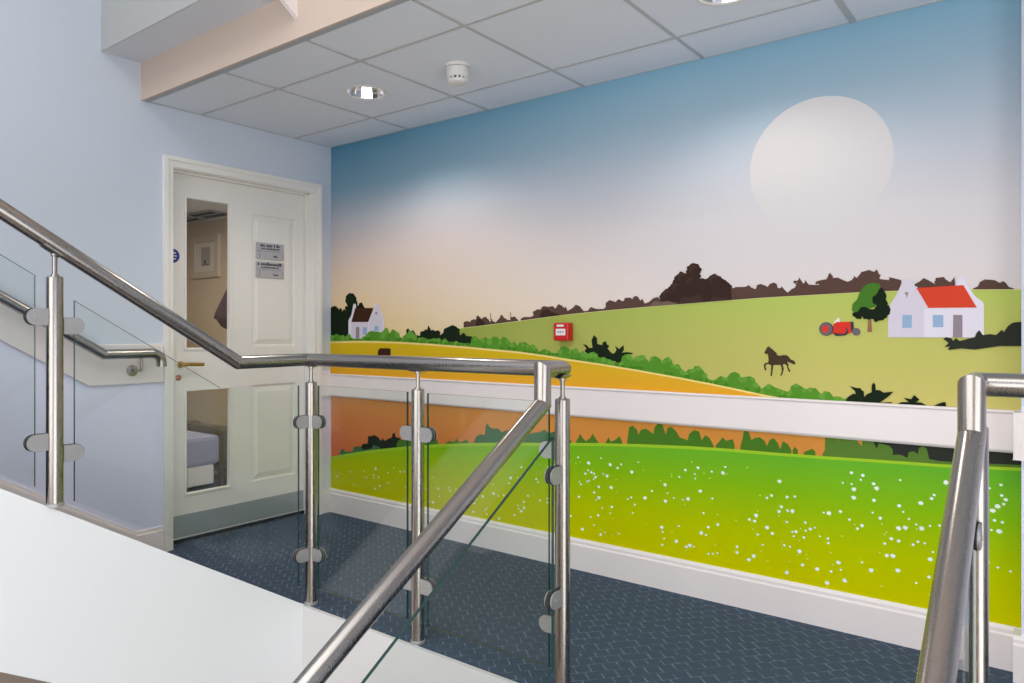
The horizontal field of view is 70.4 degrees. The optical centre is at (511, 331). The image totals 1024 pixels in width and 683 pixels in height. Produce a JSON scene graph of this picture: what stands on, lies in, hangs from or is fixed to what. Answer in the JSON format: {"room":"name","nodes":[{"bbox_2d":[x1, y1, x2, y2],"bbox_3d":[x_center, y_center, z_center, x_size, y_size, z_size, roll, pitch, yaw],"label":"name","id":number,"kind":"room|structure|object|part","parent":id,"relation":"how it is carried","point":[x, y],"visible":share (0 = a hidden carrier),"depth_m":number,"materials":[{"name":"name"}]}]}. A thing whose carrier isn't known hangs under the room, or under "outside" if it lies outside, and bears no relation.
{"room":"stairwell landing","nodes":[
{"label":"stairwell landing","id":0,"kind":"room"},
{"bbox_2d":[0,0,330,682],"bbox_3d":[-2.847,-0.154,2.548,0.130,6.000,5.789,0,0,37],"label":"wall","id":1,"kind":"structure","parent":0,"point":[81,151],"depth_m":3.52,"materials":[{"name":"paint"}]},
{"bbox_2d":[0,290,166,375],"bbox_3d":[-2.706,-0.675,2.531,0.086,1.793,3.025,0,0,37],"label":"wall handrail","id":2,"kind":"object","parent":1,"relation":"attached to","point":[6,299],"visible":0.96,"depth_m":3.47,"materials":[{"name":"silver metal"}]},
{"bbox_2d":[0,303,329,396],"bbox_3d":[-2.496,-0.681,2.888,0.014,2.183,4.422,0,0,37],"label":"trim","id":3,"kind":"structure","parent":1,"relation":"attached to","point":[90,370],"depth_m":3.48,"materials":[{"name":"white paint"}]},
{"bbox_2d":[0,479,329,550],"bbox_3d":[-2.501,0.091,2.879,0.018,2.108,4.402,0,0,37],"label":"baseboard","id":4,"kind":"structure","parent":1,"relation":"attached to","point":[150,537],"depth_m":3.56,"materials":[{"name":"white paint"}]},
{"bbox_2d":[163,154,321,551],"bbox_3d":[-1.559,0.111,4.213,0.152,2.070,1.004,0,0,37],"label":"door","id":5,"kind":"structure","parent":1,"relation":"in","point":[266,316],"depth_m":4.26,"materials":[{"name":"white wood"}]},
{"bbox_2d":[173,249,179,262],"bbox_3d":[-1.826,-0.410,3.905,0.002,0.076,0.076,0,0,37],"label":"door sign","id":6,"kind":"object","parent":5,"relation":"attached to","point":[176,255],"visible":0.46,"depth_m":3.92,"materials":[{"name":"blue plastic"}]},
{"bbox_3d":[-1.752,0.178,3.959,0.054,0.036,0.128,0,0,37],"label":"lever handle","id":7,"kind":"part","parent":5,"relation":"part of","materials":[{"name":"gold metal"}]},
{"bbox_3d":[-1.579,1.056,4.228,0.003,0.120,0.866,0,0,37],"label":"kick plate","id":8,"kind":"part","parent":5,"relation":"part of","materials":[{"name":"grey metal"}]},
{"bbox_2d":[256,242,283,260],"bbox_3d":[-1.461,-0.484,4.382,0.005,0.100,0.193,0,0,37],"label":"name plate","id":9,"kind":"object","parent":5,"relation":"attached to","point":[266,251],"visible":1,"depth_m":4.38,"materials":[{"name":"silver metal"}]},
{"bbox_2d":[256,261,283,278],"bbox_3d":[-1.461,-0.373,4.382,0.005,0.097,0.193,0,0,37],"label":"name plate","id":10,"kind":"object","parent":5,"relation":"attached to","point":[263,269],"visible":1,"depth_m":4.38,"materials":[{"name":"silver metal"}]},
{"bbox_2d":[187,218,226,425],"bbox_3d":[-3.438,-0.054,5.524,4.426,2.400,2.800,0,0,37],"label":"wall","id":11,"kind":"structure","parent":0,"point":[204,296],"depth_m":6.67,"materials":[{"name":"beige paint"}]},
{"bbox_2d":[191,234,220,278],"bbox_3d":[-2.813,-0.690,6.664,0.460,0.394,0.030,0,0,37],"label":"framed picture","id":12,"kind":"object","parent":11,"relation":"attached to","point":[206,249],"visible":1,"depth_m":6.65,"materials":[{"name":"beige"}]},
{"bbox_2d":[201,247,209,266],"bbox_3d":[-2.814,-0.692,6.662,0.147,0.174,0.006,0,0,37],"label":"print","id":13,"kind":"object","parent":12,"relation":"attached to","point":[205,251],"depth_m":6.66,"materials":[{"name":"grey paper"}]},
{"bbox_2d":[187,199,226,223],"bbox_3d":[-3.399,-1.046,5.494,4.326,0.050,2.600,0,0,37],"label":"ceiling","id":14,"kind":"structure","parent":0,"point":[193,206],"depth_m":5.96,"materials":[{"name":"white"}]},
{"bbox_2d":[187,210,226,222],"bbox_3d":[-2.976,-1.015,6.548,1.320,0.012,0.244,0,0,37],"label":"ceiling vent","id":15,"kind":"object","parent":14,"relation":"in","point":[208,214],"visible":0.32,"depth_m":6.34,"materials":[{"name":"grey metal"}]},
{"bbox_2d":[141,0,396,100],"bbox_3d":[0.516,-2.166,1.864,6.044,1.976,0.012,0,0,37],"label":"bulkhead","id":16,"kind":"object","parent":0,"point":[269,27],"visible":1,"depth_m":3.14,"materials":[{"name":"beige paint"}]},
{"bbox_2d":[280,0,297,18],"bbox_3d":[-1.319,-2.020,2.323,0.020,1.523,1.488,0,0,37],"label":"trim","id":17,"kind":"structure","parent":16,"relation":"attached to","point":[291,6],"depth_m":2.89,"materials":[{"name":"white paint"}]},
{"bbox_2d":[145,0,944,147],"bbox_3d":[0.881,-1.190,2.341,6.044,0.024,1.189,0,0,37],"label":"ceiling","id":18,"kind":"structure","parent":0,"point":[516,51],"depth_m":3.07,"materials":[{"name":"white tile"}]},
{"bbox_2d":[343,85,387,99],"bbox_3d":[-0.722,-1.237,3.580,0.216,0.121,0.216,0,0,37],"label":"recessed light","id":19,"kind":"object","parent":18,"relation":"in","point":[363,92],"visible":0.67,"depth_m":3.65,"materials":[{"name":"white plastic"}]},
{"bbox_2d":[446,61,469,86],"bbox_3d":[-0.240,-1.139,3.217,0.108,0.087,0.108,0,0,37],"label":"smoke detector","id":20,"kind":"object","parent":18,"relation":"attached to","point":[457,71],"visible":1,"depth_m":3.18,"materials":[{"name":"white plastic"}]},
{"bbox_2d":[695,0,743,5],"bbox_3d":[0.737,-1.237,2.515,0.216,0.121,0.216,0,0,37],"label":"recessed light","id":21,"kind":"object","parent":18,"relation":"in","point":[704,2],"visible":1,"depth_m":2.60,"materials":[{"name":"white plastic"}]},
{"bbox_2d":[168,470,1012,682],"bbox_3d":[-0.946,1.161,3.619,10.500,0.030,2.600,0,0,37],"label":"floor","id":22,"kind":"structure","parent":0,"point":[621,631],"depth_m":2.89,"materials":[{"name":"blue carpet"}]},
{"bbox_2d":[187,420,226,491],"bbox_3d":[-2.384,0.916,5.360,0.540,0.460,0.420,0,0,37],"label":"bed","id":23,"kind":"object","parent":22,"relation":"on","point":[206,443],"visible":0.48,"depth_m":5.21,"materials":[{"name":"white fabric"}]},
{"bbox_3d":[-2.559,0.816,5.494,0.100,0.260,0.420,0,0,37],"label":"backrest","id":24,"kind":"part","parent":23,"relation":"part of","materials":[{"name":"brown wood"}]},
{"bbox_3d":[-2.396,0.851,5.312,0.500,0.210,0.270,0,0,37],"label":"seat","id":25,"kind":"part","parent":23,"relation":"part of","materials":[{"name":"blue fabric"}]},
{"bbox_3d":[-2.299,0.861,5.472,0.500,0.330,0.100,0,0,37],"label":"arm","id":26,"kind":"part","parent":23,"relation":"part of","materials":[{"name":"fabric"}]},
{"bbox_3d":[-2.139,1.081,5.336,0.032,0.130,0.030,0,0,37],"label":"leg","id":27,"kind":"part","parent":23,"relation":"part of","materials":[{"name":"brown wood"}]},
{"bbox_2d":[213,290,226,477],"bbox_3d":[-2.273,0.382,5.829,0.316,1.527,0.316,0,0,-8],"label":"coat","id":28,"kind":"object","parent":22,"relation":"on","point":[220,315],"visible":0.22,"depth_m":5.76,"materials":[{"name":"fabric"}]},
{"bbox_2d":[0,199,570,682],"bbox_3d":[-1.036,0.400,1.787,1.341,3.005,2.308,0,0,37],"label":"balustrade","id":29,"kind":"object","parent":22,"relation":"on","point":[407,572],"visible":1,"depth_m":2.29,"materials":[{"name":"silver metal"}]},
{"bbox_3d":[-1.863,-0.231,1.765,0.010,1.426,1.242,0,0,37],"label":"glass panel","id":30,"kind":"part","parent":29,"relation":"part of","materials":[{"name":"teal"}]},
{"bbox_3d":[-1.459,-0.228,2.293,0.048,0.103,0.058,0,0,37],"label":"stem","id":31,"kind":"part","parent":29,"relation":"part of","materials":[{"name":"silver metal"}]},
{"bbox_3d":[-1.451,0.188,2.303,0.048,0.729,0.048,0,0,37],"label":"post","id":32,"kind":"part","parent":29,"relation":"part of","materials":[{"name":"silver metal"}]},
{"bbox_3d":[-1.155,0.480,2.691,0.010,1.162,0.863,0,0,37],"label":"glass panel","id":33,"kind":"part","parent":29,"relation":"part of","materials":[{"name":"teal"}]},
{"bbox_3d":[-0.847,0.678,3.061,0.048,0.935,0.048,0,0,37],"label":"post","id":34,"kind":"part","parent":29,"relation":"part of","materials":[{"name":"silver metal"}]},
{"bbox_3d":[-0.847,0.172,3.061,0.060,0.077,0.048,0,0,37],"label":"stem","id":35,"kind":"part","parent":29,"relation":"part of","materials":[{"name":"silver metal"}]},
{"bbox_3d":[-0.600,0.648,2.872,0.527,0.849,0.010,0,0,37],"label":"glass panel","id":36,"kind":"part","parent":29,"relation":"part of","materials":[{"name":"teal"}]},
{"bbox_3d":[-0.347,0.172,2.679,0.060,0.077,0.048,0,0,37],"label":"stem","id":37,"kind":"part","parent":29,"relation":"part of","materials":[{"name":"silver metal"}]},
{"bbox_3d":[-0.347,0.678,2.679,0.048,0.935,0.048,0,0,37],"label":"post","id":38,"kind":"part","parent":29,"relation":"part of","materials":[{"name":"silver metal"}]},
{"bbox_3d":[-0.348,1.114,1.627,0.010,1.576,1.562,0,0,37],"label":"glass panel","id":39,"kind":"part","parent":29,"relation":"part of","materials":[{"name":"teal"}]},
{"bbox_3d":[-0.094,0.648,2.485,0.536,0.849,0.010,0,0,37],"label":"glass panel","id":40,"kind":"part","parent":29,"relation":"part of","materials":[{"name":"teal"}]},
{"bbox_3d":[0.160,0.678,2.291,0.048,0.935,0.048,0,0,37],"label":"post","id":41,"kind":"part","parent":29,"relation":"part of","materials":[{"name":"silver metal"}]},
{"bbox_3d":[0.155,0.172,2.285,0.048,0.077,0.045,0,0,37],"label":"stem","id":42,"kind":"part","parent":29,"relation":"part of","materials":[{"name":"silver metal"}]},
{"bbox_2d":[915,372,1023,682],"bbox_3d":[1.314,0.904,0.556,1.788,1.628,1.408,0,0,37],"label":"balustrade","id":43,"kind":"object","parent":22,"relation":"on","point":[958,604],"visible":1,"depth_m":1.45,"materials":[{"name":"silver metal"}]},
{"bbox_3d":[0.620,1.022,1.076,0.010,1.392,1.262,0,0,37],"label":"glass panel","id":44,"kind":"part","parent":43,"relation":"part of","materials":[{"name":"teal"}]},
{"bbox_3d":[1.036,0.678,1.621,0.048,0.935,0.048,0,0,37],"label":"post","id":45,"kind":"part","parent":43,"relation":"part of","materials":[{"name":"silver metal"}]},
{"bbox_2d":[1021,0,1023,635],"bbox_3d":[2.655,-0.008,1.676,2.418,2.348,0.089,0,0,37],"label":"wall pier","id":46,"kind":"object","parent":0,"point":[1022,1],"visible":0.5,"depth_m":2.37,"materials":[{"name":"paint"}]},
{"bbox_3d":[1.376,1.311,2.022,4.869,0.269,1.094,0,0,37],"label":"floor slab","id":47,"kind":"structure","parent":0,"visible":0},
{"bbox_2d":[301,603,517,682],"bbox_3d":[-0.391,1.456,2.674,1.269,0.620,0.016,0,0,37],"label":"wall","id":48,"kind":"structure","parent":47,"relation":"attached to","point":[405,662],"depth_m":2.73,"materials":[{"name":"white paint"}]},
{"bbox_3d":[1.342,-0.154,2.862,6.144,6.000,0.200,0,0,37],"label":"wall","id":49,"kind":"structure","parent":0,"visible":0},
{"bbox_2d":[330,0,1020,627],"bbox_3d":[0.279,-0.084,3.543,3.624,2.190,0.007,0,0,37],"label":"mural","id":50,"kind":"object","parent":49,"relation":"attached to","point":[834,213],"visible":0.94,"depth_m":3.06,"materials":[{"name":"multicoloured paint"}]},
{"bbox_2d":[554,323,572,340],"bbox_3d":[0.248,-0.001,3.536,0.087,0.087,0.046,0,0,37],"label":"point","id":51,"kind":"object","parent":50,"relation":"attached to","point":[562,331],"visible":1,"depth_m":3.52,"materials":[{"name":"red plastic"}]},
{"bbox_3d":[0.236,0.001,3.519,0.055,0.032,0.004,0,0,37],"label":"press panel","id":52,"kind":"part","parent":51,"relation":"part of","materials":[{"name":"white plastic"}]},
{"bbox_2d":[328,373,1023,460],"bbox_3d":[1.206,0.340,2.765,6.044,0.156,0.120,0,0,37],"label":"rail","id":53,"kind":"object","parent":49,"relation":"attached to","point":[921,425],"visible":0.87,"depth_m":3.04,"materials":[{"name":"white paint"}]},
{"bbox_2d":[330,488,1023,682],"bbox_3d":[1.208,1.070,2.769,6.044,0.152,0.111,0,0,37],"label":"baseboard","id":54,"kind":"structure","parent":49,"relation":"attached to","point":[900,624],"depth_m":3.07,"materials":[{"name":"white paint"}]},
{"bbox_3d":[-2.452,0.305,1.989,1.174,2.081,3.048,0,0,37],"label":"flight","id":55,"kind":"object","parent":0,"visible":0},
{"bbox_2d":[0,488,303,682],"bbox_3d":[-1.890,0.391,1.733,0.030,2.599,3.324,0,0,37],"label":"stringer","id":56,"kind":"object","parent":55,"relation":"attached to","point":[81,601],"visible":1,"depth_m":2.45,"materials":[{"name":"white paint"}]},
{"bbox_3d":[-0.467,-3.229,0.602,6.274,0.150,5.589,0,0,37],"label":"ceiling","id":57,"kind":"structure","parent":0,"visible":0},
{"bbox_2d":[101,0,200,50],"bbox_3d":[-1.497,-2.262,3.156,1.275,1.785,0.005,0,0,37],"label":"bulkhead","id":58,"kind":"object","parent":57,"relation":"attached to","point":[121,20],"visible":1,"depth_m":3.36,"materials":[{"name":"grey paint"}]},
{"bbox_2d":[102,0,274,62],"bbox_3d":[-1.439,-1.377,3.233,1.275,0.015,0.188,0,0,37],"label":"soffit","id":59,"kind":"structure","parent":58,"relation":"attached to","point":[203,16],"depth_m":3.26,"materials":[{"name":"white paint"}]}
]}

